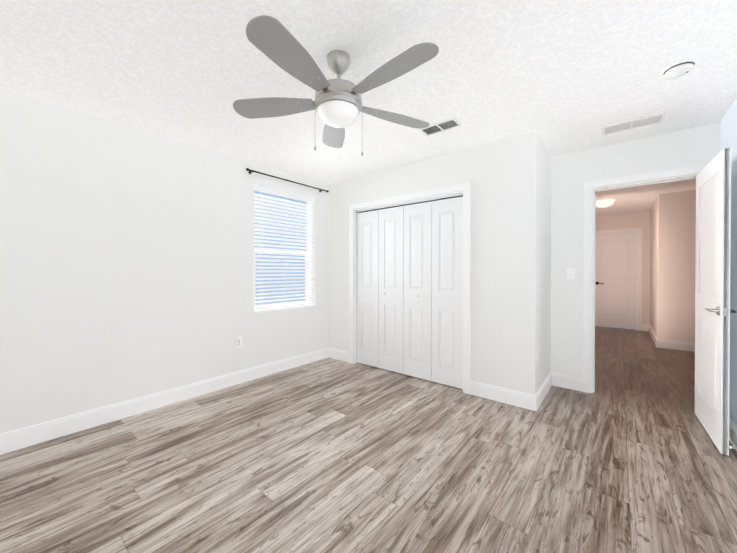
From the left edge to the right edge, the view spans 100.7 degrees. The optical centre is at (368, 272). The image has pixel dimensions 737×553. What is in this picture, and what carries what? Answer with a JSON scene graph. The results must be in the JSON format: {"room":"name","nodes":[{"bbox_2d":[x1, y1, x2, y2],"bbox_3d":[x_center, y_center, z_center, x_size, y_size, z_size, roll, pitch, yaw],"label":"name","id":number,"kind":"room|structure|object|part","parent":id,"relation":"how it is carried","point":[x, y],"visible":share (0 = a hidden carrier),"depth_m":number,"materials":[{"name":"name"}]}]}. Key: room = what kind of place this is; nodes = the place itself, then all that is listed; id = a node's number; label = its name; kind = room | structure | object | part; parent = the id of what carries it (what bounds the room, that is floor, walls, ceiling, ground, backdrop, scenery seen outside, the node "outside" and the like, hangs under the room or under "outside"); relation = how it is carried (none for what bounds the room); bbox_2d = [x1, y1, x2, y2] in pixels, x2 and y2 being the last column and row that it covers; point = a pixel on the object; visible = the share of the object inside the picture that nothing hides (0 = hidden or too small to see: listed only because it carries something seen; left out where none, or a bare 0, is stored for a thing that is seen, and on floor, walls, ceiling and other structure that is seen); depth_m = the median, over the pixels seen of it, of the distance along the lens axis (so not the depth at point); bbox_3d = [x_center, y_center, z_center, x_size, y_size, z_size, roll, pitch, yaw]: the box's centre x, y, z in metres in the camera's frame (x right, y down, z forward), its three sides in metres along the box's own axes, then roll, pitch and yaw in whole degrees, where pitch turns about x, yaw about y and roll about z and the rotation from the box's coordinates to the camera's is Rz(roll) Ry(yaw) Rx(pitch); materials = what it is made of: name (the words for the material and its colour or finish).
{"room":"empty bedroom","nodes":[
{"label":"empty bedroom","id":0,"kind":"room"},
{"bbox_2d":[0,87,328,433],"bbox_3d":[-1.504,-0.020,3.337,0.200,2.440,4.525,0,0,39],"label":"wall","id":1,"kind":"structure","parent":0,"point":[126,262],"depth_m":2.53,"materials":[{"name":"white paint"}]},
{"bbox_2d":[0,347,328,454],"bbox_3d":[-1.670,1.134,2.973,0.015,0.135,3.500,0,0,39],"label":"baseboard","id":2,"kind":"structure","parent":1,"relation":"attached to","point":[17,439],"depth_m":2.59,"materials":[{"name":"white wood"}]},
{"bbox_2d":[236,336,241,347],"bbox_3d":[-1.400,0.750,3.305,0.008,0.115,0.070,0,0,39],"label":"outlet","id":3,"kind":"object","parent":1,"relation":"attached to","point":[238,342],"visible":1,"depth_m":3.30,"materials":[{"name":"white plastic"}]},
{"bbox_2d":[254,191,310,307],"bbox_3d":[-1.103,-0.281,3.870,0.060,1.465,0.900,0,0,39],"label":"window","id":4,"kind":"structure","parent":1,"relation":"in","point":[290,262],"depth_m":4.02,"materials":[{"name":"white plastic"}]},
{"bbox_2d":[254,184,314,309],"bbox_3d":[-1.030,-0.293,3.810,0.074,1.433,0.888,0,0,39],"label":"window blinds","id":5,"kind":"object","parent":4,"relation":"attached to","point":[272,191],"visible":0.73,"depth_m":3.77,"materials":[{"name":"white plastic"}]},
{"bbox_2d":[254,304,316,312],"bbox_3d":[-1.033,0.443,3.817,0.122,0.026,0.900,0,0,39],"label":"window sill","id":6,"kind":"structure","parent":1,"relation":"attached to","point":[283,308],"depth_m":3.75,"materials":[{"name":"white wood"}]},
{"bbox_2d":[246,168,328,192],"bbox_3d":[-0.958,-1.118,3.765,0.091,0.036,1.202,0,0,39],"label":"curtain rod","id":7,"kind":"object","parent":1,"relation":"attached to","point":[251,171],"visible":1,"depth_m":3.64,"materials":[{"name":"black metal"}]},
{"bbox_2d":[0,326,736,552],"bbox_3d":[2.356,1.251,3.160,6.400,0.100,9.140,0,0,39],"label":"floor","id":8,"kind":"structure","parent":0,"point":[328,455],"depth_m":1.85,"materials":[{"name":"brown wood"}]},
{"bbox_2d":[0,0,736,214],"bbox_3d":[2.356,-1.289,3.144,6.400,0.100,9.140,0,0,39],"label":"ceiling","id":9,"kind":"structure","parent":0,"point":[560,77],"depth_m":1.86,"materials":[{"name":"white paint"}]},
{"bbox_2d":[233,15,438,155],"bbox_3d":[-0.149,-0.951,1.719,1.196,0.559,1.222,0,0,39],"label":"fan","id":10,"kind":"object","parent":9,"relation":"hanging from","point":[337,104],"visible":1,"depth_m":1.63,"materials":[{"name":"grey metal"}]},
{"bbox_3d":[-0.172,-0.890,1.755,0.232,0.082,0.232,0,0,39],"label":"lamp shade","id":11,"kind":"part","parent":10,"relation":"part of","materials":[{"name":"white glass"}]},
{"bbox_2d":[418,117,462,136],"bbox_3d":[0.606,-1.232,2.589,0.330,0.006,0.170,0,0,39],"label":"ceiling vent","id":12,"kind":"object","parent":9,"relation":"in","point":[443,126],"visible":1,"depth_m":2.58,"materials":[{"name":"white metal"}]},
{"bbox_2d":[596,199,614,207],"bbox_3d":[4.111,-1.198,5.327,0.300,0.110,0.300,0,0,39],"label":"hall ceiling light","id":13,"kind":"object","parent":9,"relation":"attached to","point":[604,203],"visible":0.92,"depth_m":5.24,"materials":[{"name":"white glass"}]},
{"bbox_2d":[601,112,665,135],"bbox_3d":[2.192,-1.232,2.542,0.400,0.006,0.190,0,0,39],"label":"ceiling vent","id":14,"kind":"object","parent":9,"relation":"in","point":[636,123],"visible":1,"depth_m":2.53,"materials":[{"name":"white metal"}]},
{"bbox_2d":[662,59,695,78],"bbox_3d":[1.853,-1.206,1.823,0.140,0.049,0.140,0,0,39],"label":"smoke detector","id":15,"kind":"object","parent":9,"relation":"attached to","point":[678,69],"visible":1,"depth_m":1.79,"materials":[{"name":"white plastic"}]},
{"bbox_2d":[359,195,462,212],"bbox_3d":[0.448,0.192,3.619,1.464,2.012,0.033,0,0,39],"label":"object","id":16,"kind":"structure","parent":0,"point":[413,203],"depth_m":3.52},
{"bbox_2d":[329,131,538,394],"bbox_3d":[0.484,-0.022,3.539,2.615,2.440,0.120,0,0,39],"label":"wall","id":17,"kind":"structure","parent":0,"point":[501,176],"depth_m":2.90,"materials":[{"name":"white paint"}]},
{"bbox_2d":[329,348,348,362],"bbox_3d":[-0.408,1.127,4.191,0.418,0.135,0.015,0,0,39],"label":"baseboard","id":18,"kind":"structure","parent":17,"relation":"attached to","point":[337,354],"depth_m":4.18,"materials":[{"name":"white wood"}]},
{"bbox_2d":[357,206,403,373],"bbox_3d":[0.123,0.201,3.798,0.726,1.968,0.070,0,0,39],"label":"closet door","id":19,"kind":"structure","parent":17,"relation":"in","point":[380,270],"depth_m":3.78,"materials":[{"name":"white wood"}]},
{"bbox_2d":[349,182,470,393],"bbox_3d":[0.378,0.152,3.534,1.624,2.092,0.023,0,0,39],"label":"trim","id":20,"kind":"structure","parent":17,"relation":"attached to","point":[466,187],"depth_m":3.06,"materials":[{"name":"white wood"}]},
{"bbox_2d":[403,196,462,388],"bbox_3d":[0.687,0.204,3.334,0.726,1.968,0.070,0,0,39],"label":"closet door","id":21,"kind":"structure","parent":17,"relation":"in","point":[433,301],"depth_m":3.32,"materials":[{"name":"white wood"}]},
{"bbox_2d":[470,380,536,410],"bbox_3d":[1.235,1.135,2.841,0.588,0.135,0.015,0,0,39],"label":"baseboard","id":22,"kind":"structure","parent":17,"relation":"attached to","point":[509,396],"depth_m":2.81,"materials":[{"name":"white wood"}]},
{"bbox_2d":[538,137,550,389],"bbox_3d":[1.697,-0.019,3.050,0.120,2.440,0.665,0,0,39],"label":"wall","id":23,"kind":"structure","parent":0,"point":[544,271],"depth_m":2.98,"materials":[{"name":"white paint"}]},
{"bbox_2d":[535,372,551,409],"bbox_3d":[1.711,1.134,2.968,0.015,0.135,0.785,0,0,39],"label":"baseboard return","id":24,"kind":"object","parent":23,"relation":"attached to","point":[543,390],"visible":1,"depth_m":2.93,"materials":[{"name":"white wood"}]},
{"bbox_2d":[595,211,649,324],"bbox_3d":[5.279,-0.041,6.587,1.165,2.440,0.120,0,0,39],"label":"wall","id":25,"kind":"structure","parent":0,"point":[640,219],"depth_m":6.24,"materials":[{"name":"white paint"}]},
{"bbox_2d":[595,232,636,328],"bbox_3d":[5.266,0.165,6.537,0.718,2.010,0.086,0,0,39],"label":"hall door","id":26,"kind":"structure","parent":25,"relation":"in","point":[615,279],"depth_m":6.52,"materials":[{"name":"white wood"}]},
{"bbox_2d":[595,228,641,330],"bbox_3d":[5.290,0.129,6.565,0.884,2.102,0.143,0,0,39],"label":"door frame","id":27,"kind":"structure","parent":25,"relation":"attached to","point":[639,230],"depth_m":6.27,"materials":[{"name":"white wood"}]},
{"bbox_2d":[642,324,648,330],"bbox_3d":[5.641,1.114,6.210,0.118,0.135,0.015,0,0,39],"label":"baseboard","id":28,"kind":"structure","parent":25,"relation":"attached to","point":[645,327],"depth_m":6.21,"materials":[{"name":"white wood"}]},
{"bbox_2d":[551,122,719,377],"bbox_3d":[2.502,-0.018,2.896,1.320,2.440,0.120,0,0,39],"label":"wall","id":29,"kind":"structure","parent":0,"point":[572,173],"depth_m":3.11,"materials":[{"name":"white paint"}]},
{"bbox_2d":[551,372,582,391],"bbox_3d":[2.061,1.133,3.179,0.288,0.135,0.015,0,0,39],"label":"baseboard","id":30,"kind":"structure","parent":29,"relation":"attached to","point":[567,381],"depth_m":3.17,"materials":[{"name":"white wood"}]},
{"bbox_2d":[567,268,574,278],"bbox_3d":[2.089,0.011,3.150,0.070,0.115,0.013,0,0,39],"label":"light switch","id":31,"kind":"object","parent":29,"relation":"attached to","point":[570,273],"visible":1,"depth_m":3.15,"materials":[{"name":"white plastic"}]},
{"bbox_2d":[583,164,706,392],"bbox_3d":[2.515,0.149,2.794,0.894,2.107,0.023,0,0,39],"label":"door frame","id":32,"kind":"structure","parent":29,"relation":"attached to","point":[588,186],"depth_m":3.04,"materials":[{"name":"white wood"}]},
{"bbox_2d":[695,147,736,455],"bbox_3d":[2.578,0.189,2.289,0.138,2.015,0.740,0,0,39],"label":"entry door","id":33,"kind":"structure","parent":29,"relation":"in","point":[713,310],"depth_m":2.16,"materials":[{"name":"white wood"}]},
{"bbox_2d":[650,190,695,342],"bbox_3d":[6.133,-0.029,4.708,2.540,2.440,1.700,0,0,39],"label":"wall","id":34,"kind":"structure","parent":0,"point":[672,257],"depth_m":4.75,"materials":[{"name":"white paint"}]},
{"bbox_2d":[649,325,657,346],"bbox_3d":[5.146,1.119,5.526,0.015,0.135,1.700,0,0,39],"label":"baseboard","id":35,"kind":"structure","parent":34,"relation":"attached to","point":[653,335],"depth_m":5.34,"materials":[{"name":"white wood"}]},
{"bbox_2d":[657,339,694,351],"bbox_3d":[5.537,1.127,4.095,2.435,0.135,0.015,0,0,39],"label":"baseboard","id":36,"kind":"structure","parent":34,"relation":"attached to","point":[677,345],"depth_m":4.72,"materials":[{"name":"white wood"}]},
{"bbox_2d":[720,98,736,426],"bbox_3d":[1.529,-0.004,0.767,0.120,2.440,4.405,0,0,39],"label":"wall","id":37,"kind":"structure","parent":0,"point":[728,130],"depth_m":2.20,"materials":[{"name":"white paint"}]},
{"bbox_2d":[729,418,736,450],"bbox_3d":[1.515,1.147,0.863,0.015,0.135,4.285,0,0,39],"label":"baseboard","id":38,"kind":"structure","parent":37,"relation":"attached to","point":[733,433],"depth_m":2.15,"materials":[{"name":"white wood"}]},
{"label":"outside","id":39,"kind":"structure","parent":0,"visible":0},
{"bbox_2d":[254,191,304,304],"bbox_3d":[-3.510,-0.814,5.443,0.020,8.000,12.000,0,0,39],"label":"sky","id":40,"kind":"structure","parent":39,"point":[278,259],"depth_m":7.14,"materials":[{"name":"blue"}]}
]}

